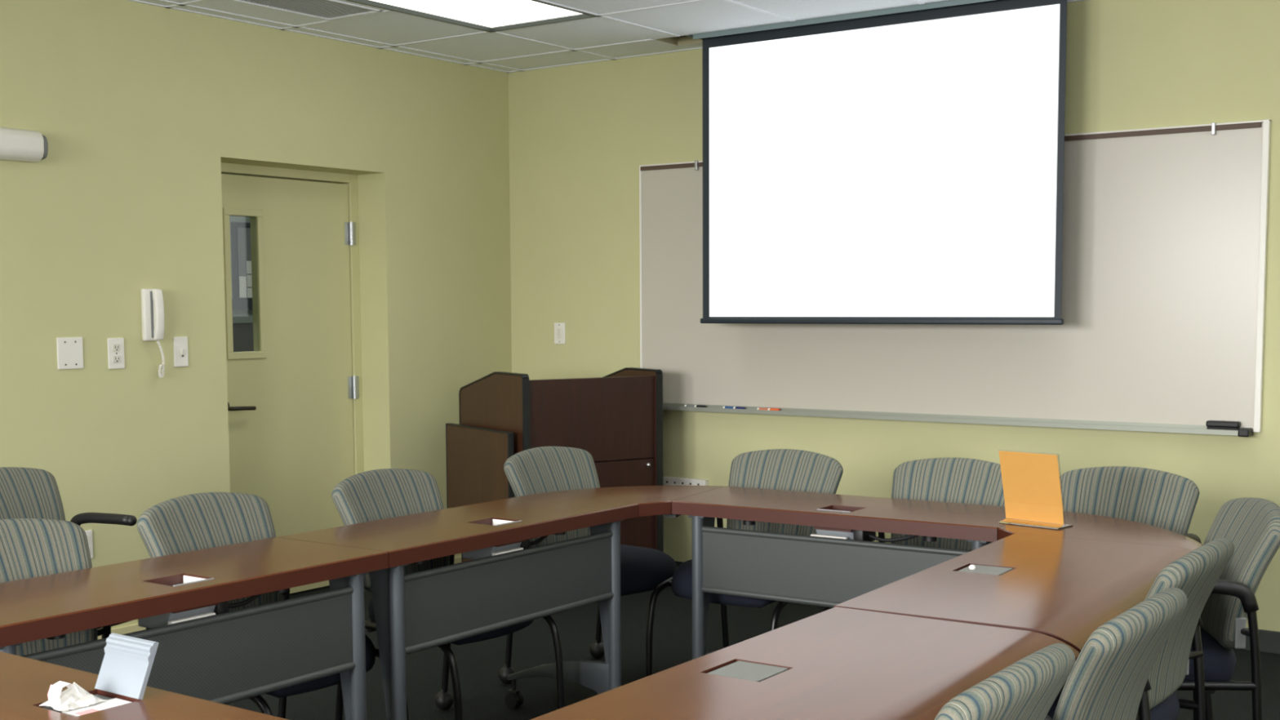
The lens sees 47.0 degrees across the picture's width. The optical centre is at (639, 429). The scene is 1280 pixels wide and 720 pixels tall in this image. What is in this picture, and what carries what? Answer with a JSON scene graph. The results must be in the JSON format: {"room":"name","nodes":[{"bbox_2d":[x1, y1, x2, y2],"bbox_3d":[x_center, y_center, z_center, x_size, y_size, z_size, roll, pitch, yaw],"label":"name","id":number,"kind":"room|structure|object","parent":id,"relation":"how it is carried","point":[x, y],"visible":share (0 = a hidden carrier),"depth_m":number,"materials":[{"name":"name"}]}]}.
{"room":"conference room","nodes":[
{"label":"conference room","id":0,"kind":"room"},
{"bbox_2d":[229,215,253,323],"bbox_3d":[-2.649,-0.530,7.337,1.760,2.600,5.700,3,6,35],"label":"wall","id":1,"kind":"structure","parent":0,"point":[239,316],"depth_m":9.08,"materials":[{"name":"grey paint"}]},
{"bbox_2d":[230,222,252,302],"bbox_3d":[-2.141,-1.068,9.492,0.034,0.485,1.190,3,6,35],"label":"notice board","id":2,"kind":"object","parent":1,"relation":"attached to","point":[241,251],"visible":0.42,"depth_m":9.04,"materials":[{"name":"grey"}]},
{"bbox_2d":[231,298,252,309],"bbox_3d":[-3.352,-0.666,7.830,0.028,0.065,5.500,3,6,35],"label":"wall rail","id":3,"kind":"object","parent":1,"relation":"attached to","point":[244,304],"visible":0.02,"depth_m":9.07,"materials":[{"name":"grey"}]},
{"bbox_2d":[232,322,253,351],"bbox_3d":[-3.352,0.039,7.893,0.018,1.180,5.500,3,6,35],"label":"wainscot panel","id":4,"kind":"object","parent":1,"relation":"attached to","point":[242,333],"visible":0.02,"depth_m":9.10,"materials":[{"name":"grey"}]},
{"bbox_2d":[0,0,511,628],"bbox_3d":[-3.251,-0.313,4.702,0.340,2.618,8.300,3,6,35],"label":"wall","id":5,"kind":"structure","parent":0,"point":[139,108],"depth_m":6.25,"materials":[{"name":"yellow paint"}]},
{"bbox_2d":[0,127,48,162],"bbox_3d":[-2.424,-1.066,5.449,0.071,0.120,0.482,3,6,35],"label":"wall lamp","id":6,"kind":"object","parent":5,"relation":"attached to","point":[15,144],"visible":1,"depth_m":5.54,"materials":[{"name":"white plastic"}]},
{"bbox_2d":[56,337,83,369],"bbox_3d":[-2.247,-0.301,5.808,0.008,0.125,0.113,3,6,35],"label":"blank plate","id":7,"kind":"object","parent":5,"relation":"attached to","point":[69,349],"visible":1,"depth_m":5.80,"materials":[{"name":"white plastic"}]},
{"bbox_2d":[84,529,93,558],"bbox_3d":[-2.224,0.463,5.898,0.011,0.116,0.073,3,6,35],"label":"power outlet","id":8,"kind":"object","parent":5,"relation":"attached to","point":[89,533],"visible":0.22,"depth_m":5.92,"materials":[{"name":"white plastic"}]},
{"bbox_2d":[106,337,124,368],"bbox_3d":[-2.125,-0.309,5.976,0.011,0.125,0.075,3,6,35],"label":"power outlet","id":9,"kind":"object","parent":5,"relation":"attached to","point":[115,345],"visible":1,"depth_m":5.97,"materials":[{"name":"white plastic"}]},
{"bbox_2d":[112,344,120,362],"bbox_3d":[-2.123,-0.309,5.975,0.006,0.074,0.034,3,6,35],"label":"socket","id":10,"kind":"object","parent":9,"relation":"attached to","point":[116,348],"depth_m":5.97,"materials":[{"name":"white plastic"}]},
{"bbox_2d":[140,288,164,377],"bbox_3d":[-2.012,-0.398,6.091,0.090,0.368,0.051,-2,5,-24],"label":"wall phone","id":11,"kind":"object","parent":5,"relation":"attached to","point":[152,300],"visible":1,"depth_m":6.08,"materials":[{"name":"white plastic"}]},
{"bbox_2d":[173,336,188,367],"bbox_3d":[-1.940,-0.330,6.230,0.016,0.127,0.071,3,6,35],"label":"light switch","id":12,"kind":"object","parent":5,"relation":"attached to","point":[180,343],"visible":1,"depth_m":6.23,"materials":[{"name":"white plastic"}]},
{"bbox_2d":[97,556,461,639],"bbox_3d":[-3.101,0.965,4.707,0.012,0.070,8.300,3,6,35],"label":"baseboard","id":13,"kind":"structure","parent":5,"relation":"attached to","point":[132,628],"depth_m":6.08,"materials":[{"name":"beige"}]},
{"bbox_2d":[221,162,364,593],"bbox_3d":[-1.705,-0.215,6.974,0.184,2.024,0.981,3,6,35],"label":"door","id":14,"kind":"structure","parent":5,"relation":"in","point":[295,400],"depth_m":7.01,"materials":[{"name":"paint"}]},
{"bbox_2d":[137,0,1071,71],"bbox_3d":[-0.030,-1.438,2.287,7.600,0.001,8.300,3,6,35],"label":"ceiling","id":15,"kind":"structure","parent":0,"point":[393,28],"depth_m":6.55,"materials":[{"name":"tile"}]},
{"bbox_2d":[230,0,382,20],"bbox_3d":[-1.381,-1.760,6.058,0.325,0.029,0.566,3,6,35],"label":"ceiling vent","id":16,"kind":"object","parent":15,"relation":"in","point":[328,10],"visible":0.91,"depth_m":6.13,"materials":[{"name":"silver metal"}]},
{"bbox_2d":[346,0,597,32],"bbox_3d":[-0.781,-1.760,6.003,0.611,0.036,1.215,3,6,35],"label":"recessed light","id":17,"kind":"object","parent":15,"relation":"in","point":[487,15],"visible":0.97,"depth_m":6.28,"materials":[{"name":"white plastic"}]},
{"bbox_2d":[126,0,1087,73],"bbox_3d":[-0.030,-1.436,2.287,7.600,0.004,8.300,3,6,35],"label":"grid","id":18,"kind":"object","parent":15,"relation":"attached to","point":[176,4],"visible":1,"depth_m":6.66,"materials":[{"name":"silver metal"}]},
{"bbox_2d":[654,35,702,45],"bbox_3d":[1.009,-1.906,6.341,2.180,0.240,0.198,3,6,35],"label":"trim","id":19,"kind":"structure","parent":15,"relation":"attached to","point":[682,40],"depth_m":7.03,"materials":[{"name":"beige"}]},
{"bbox_2d":[685,0,1066,324],"bbox_3d":[0.999,-1.207,6.388,1.824,1.494,0.164,3,6,35],"label":"projector screen","id":20,"kind":"object","parent":19,"relation":"hanging from","point":[900,165],"visible":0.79,"depth_m":6.33,"materials":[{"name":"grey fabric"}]},
{"bbox_2d":[226,585,1279,719],"bbox_3d":[-0.911,1.121,3.146,9.800,0.001,8.300,3,6,35],"label":"floor","id":21,"kind":"structure","parent":0,"point":[479,664],"depth_m":5.68,"materials":[{"name":"carpet"}]},
{"bbox_2d":[0,518,111,656],"bbox_3d":[-1.393,0.663,3.557,0.603,0.848,0.565,3,6,35],"label":"chair","id":22,"kind":"object","parent":21,"relation":"on","point":[30,548],"visible":0.24,"depth_m":3.73,"materials":[{"name":"grey fabric"}]},
{"bbox_2d":[0,466,137,629],"bbox_3d":[-1.900,0.559,4.811,0.603,0.848,0.565,2,5,24],"label":"chair","id":23,"kind":"object","parent":21,"relation":"on","point":[24,492],"visible":0.27,"depth_m":4.97,"materials":[{"name":"fabric"}]},
{"bbox_2d":[0,632,288,719],"bbox_3d":[-0.984,0.777,2.320,1.126,0.826,0.530,3,6,35],"label":"meeting table","id":24,"kind":"object","parent":21,"relation":"on","point":[127,662],"visible":0.91,"depth_m":2.44,"materials":[{"name":"brown wood"}]},
{"bbox_2d":[38,680,105,711],"bbox_3d":[-0.927,0.429,2.407,0.075,0.038,0.088,3,6,35],"label":"crumpled napkin","id":25,"kind":"object","parent":24,"relation":"on","point":[75,696],"visible":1,"depth_m":2.39,"materials":[{"name":"white paper"}]},
{"bbox_2d":[62,697,131,716],"bbox_3d":[-0.877,0.452,2.390,0.054,0.003,0.100,3,6,35],"label":"leaflet","id":26,"kind":"object","parent":24,"relation":"on","point":[114,702],"visible":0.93,"depth_m":2.39,"materials":[{"name":"white paper"}]},
{"bbox_2d":[0,537,388,719],"bbox_3d":[-1.203,0.715,3.598,0.530,0.736,1.126,3,6,35],"label":"meeting table","id":27,"kind":"object","parent":21,"relation":"on","point":[206,651],"visible":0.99,"depth_m":3.54,"materials":[{"name":"brown wood"}]},
{"bbox_2d":[137,492,408,719],"bbox_3d":[-1.028,0.616,4.083,0.603,0.848,0.565,3,6,32],"label":"chair","id":28,"kind":"object","parent":21,"relation":"on","point":[206,520],"visible":0.32,"depth_m":4.14,"materials":[{"name":"grey fabric"}]},
{"bbox_2d":[331,468,564,719],"bbox_3d":[-0.623,0.565,4.672,0.603,0.848,0.565,3,6,33],"label":"chair","id":29,"kind":"object","parent":21,"relation":"on","point":[375,495],"visible":0.38,"depth_m":4.74,"materials":[{"name":"grey fabric"}]},
{"bbox_2d":[277,493,638,719],"bbox_3d":[-0.546,0.634,4.512,0.530,0.736,1.126,3,6,35],"label":"meeting table","id":30,"kind":"object","parent":21,"relation":"on","point":[506,582],"visible":0.81,"depth_m":4.34,"materials":[{"name":"brown wood"}]},
{"bbox_2d":[445,367,663,562],"bbox_3d":[-0.419,0.242,7.157,0.818,1.071,0.697,-3,6,-33],"label":"lectern","id":31,"kind":"object","parent":21,"relation":"on","point":[616,417],"visible":0.56,"depth_m":6.93,"materials":[{"name":"brown wood"}]},
{"bbox_2d":[498,446,677,684],"bbox_3d":[-0.153,0.501,5.394,0.603,0.848,0.565,4,6,39],"label":"chair","id":32,"kind":"object","parent":21,"relation":"on","point":[542,469],"visible":0.23,"depth_m":5.40,"materials":[{"name":"grey fabric"}]},
{"bbox_2d":[645,448,843,676],"bbox_3d":[0.392,0.514,5.207,0.565,0.848,0.603,3,6,36],"label":"chair","id":33,"kind":"object","parent":21,"relation":"on","point":[784,469],"visible":0.33,"depth_m":5.29,"materials":[{"name":"grey fabric"}]},
{"bbox_2d":[530,606,1079,719],"bbox_3d":[0.306,0.796,2.550,0.530,0.735,1.150,3,6,35],"label":"meeting table","id":34,"kind":"object","parent":21,"relation":"on","point":[836,663],"visible":0.94,"depth_m":2.58,"materials":[{"name":"brown wood"}]},
{"bbox_2d":[671,485,1008,659],"bbox_3d":[0.688,0.603,4.808,1.171,0.736,0.530,3,6,33],"label":"meeting table","id":35,"kind":"object","parent":21,"relation":"on","point":[837,564],"visible":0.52,"depth_m":4.64,"materials":[{"name":"brown wood"}]},
{"bbox_2d":[532,485,725,519],"bbox_3d":[-0.013,0.238,5.184,0.581,0.063,0.636,3,6,35],"label":"table","id":36,"kind":"object","parent":35,"relation":"attached to","point":[651,500],"visible":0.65,"depth_m":5.01,"materials":[{"name":"brown wood"}]},
{"bbox_2d":[822,457,1004,611],"bbox_3d":[0.945,0.540,4.873,0.565,0.848,0.603,3,6,35],"label":"chair","id":37,"kind":"object","parent":21,"relation":"on","point":[951,480],"visible":0.12,"depth_m":5.03,"materials":[{"name":"grey fabric"}]},
{"bbox_2d":[934,643,1075,719],"bbox_3d":[0.371,0.750,2.417,0.603,0.848,0.565,3,6,35],"label":"chair","id":38,"kind":"object","parent":21,"relation":"on","point":[1027,689],"visible":0.75,"depth_m":2.15,"materials":[{"name":"grey fabric"}]},
{"bbox_2d":[833,533,1191,653],"bbox_3d":[0.955,0.706,3.527,0.530,0.744,1.165,3,6,33],"label":"meeting table","id":39,"kind":"object","parent":21,"relation":"on","point":[1064,589],"visible":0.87,"depth_m":3.36,"materials":[{"name":"brown wood"}]},
{"bbox_2d":[997,511,1203,551],"bbox_3d":[1.401,0.310,4.249,0.625,0.063,0.603,3,6,35],"label":"table","id":40,"kind":"object","parent":39,"relation":"attached to","point":[1087,526],"visible":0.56,"depth_m":4.16,"materials":[{"name":"brown wood"}]},
{"bbox_2d":[998,449,1073,528],"bbox_3d":[1.148,0.169,4.277,0.190,0.215,0.099,4,7,44],"label":"table sign","id":41,"kind":"object","parent":40,"relation":"on","point":[1032,485],"visible":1,"depth_m":4.25,"materials":[{"name":"orange plastic"}]},
{"bbox_2d":[1044,587,1187,719],"bbox_3d":[0.723,0.710,2.875,0.603,0.848,0.565,3,6,35],"label":"chair","id":42,"kind":"object","parent":21,"relation":"on","point":[1108,679],"visible":0.77,"depth_m":2.59,"materials":[{"name":"grey fabric"}]},
{"bbox_2d":[1060,466,1201,719],"bbox_3d":[1.413,0.562,4.583,0.565,0.848,0.603,4,6,39],"label":"chair","id":43,"kind":"object","parent":21,"relation":"on","point":[1166,500],"visible":0.21,"depth_m":4.70,"materials":[{"name":"grey fabric"}]},
{"bbox_2d":[1047,537,1234,719],"bbox_3d":[1.052,0.658,3.466,0.603,0.848,0.565,3,6,35],"label":"chair","id":44,"kind":"object","parent":21,"relation":"on","point":[1196,573],"visible":0.44,"depth_m":3.29,"materials":[{"name":"grey fabric"}]},
{"bbox_2d":[1176,497,1279,719],"bbox_3d":[1.403,0.611,4.009,0.603,0.848,0.565,0,5,7],"label":"chair","id":45,"kind":"object","parent":21,"relation":"on","point":[1252,525],"visible":0.55,"depth_m":3.80,"materials":[{"name":"grey fabric"}]},
{"bbox_2d":[508,0,1279,631],"bbox_3d":[2.392,-0.629,5.741,7.600,3.018,0.001,3,6,35],"label":"wall","id":46,"kind":"structure","parent":0,"point":[580,135],"depth_m":6.98,"materials":[{"name":"yellow paint"}]},
{"bbox_2d":[554,322,565,343],"bbox_3d":[-0.424,-0.508,7.770,0.072,0.112,0.011,3,6,35],"label":"light switch","id":47,"kind":"object","parent":46,"relation":"attached to","point":[559,327],"visible":1,"depth_m":7.76,"materials":[{"name":"white plastic"}]},
{"bbox_2d":[662,475,708,485],"bbox_3d":[0.224,0.265,7.357,0.260,0.045,0.036,3,6,35],"label":"outlet strip","id":48,"kind":"object","parent":46,"relation":"attached to","point":[667,481],"visible":0.77,"depth_m":7.34,"materials":[{"name":"white plastic"}]},
{"bbox_2d":[639,119,1271,436],"bbox_3d":[1.198,-0.648,6.546,2.974,1.223,0.082,3,6,35],"label":"whiteboard","id":49,"kind":"object","parent":46,"relation":"attached to","point":[1163,289],"visible":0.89,"depth_m":6.11,"materials":[{"name":"ceramic"}]},
{"bbox_2d":[684,404,706,407],"bbox_3d":[0.272,-0.113,7.252,0.118,0.018,0.019,3,6,35],"label":"marker","id":50,"kind":"object","parent":49,"relation":"on","point":[693,406],"visible":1,"depth_m":7.24,"materials":[{"name":"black plastic"}]},
{"bbox_2d":[723,406,745,408],"bbox_3d":[0.455,-0.103,7.121,0.118,0.018,0.019,3,6,35],"label":"marker","id":51,"kind":"object","parent":49,"relation":"on","point":[731,407],"visible":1,"depth_m":7.11,"materials":[{"name":"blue plastic"}]},
{"bbox_2d":[756,407,780,410],"bbox_3d":[0.612,-0.094,7.009,0.118,0.018,0.019,3,6,35],"label":"marker","id":52,"kind":"object","parent":49,"relation":"on","point":[758,408],"visible":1,"depth_m":7.00,"materials":[{"name":"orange plastic"}]},
{"bbox_2d":[662,402,1244,435],"bbox_3d":[1.182,-0.059,6.613,2.904,0.030,0.077,3,6,35],"label":"marker tray","id":53,"kind":"object","parent":49,"relation":"on","point":[1162,424],"depth_m":6.42,"materials":[{"name":"silver metal"}]},
{"bbox_2d":[1205,420,1240,430],"bbox_3d":[2.299,-0.013,5.806,0.124,0.042,0.044,3,6,35],"label":"eraser","id":54,"kind":"object","parent":49,"relation":"on","point":[1211,424],"visible":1,"depth_m":5.79,"materials":[{"name":"black plastic"}]},
{"bbox_2d":[675,560,1279,653],"bbox_3d":[2.401,0.831,5.856,7.588,0.088,0.012,3,6,35],"label":"baseboard","id":55,"kind":"structure","parent":46,"relation":"attached to","point":[1269,641],"depth_m":5.80,"materials":[{"name":"grey rubber"}]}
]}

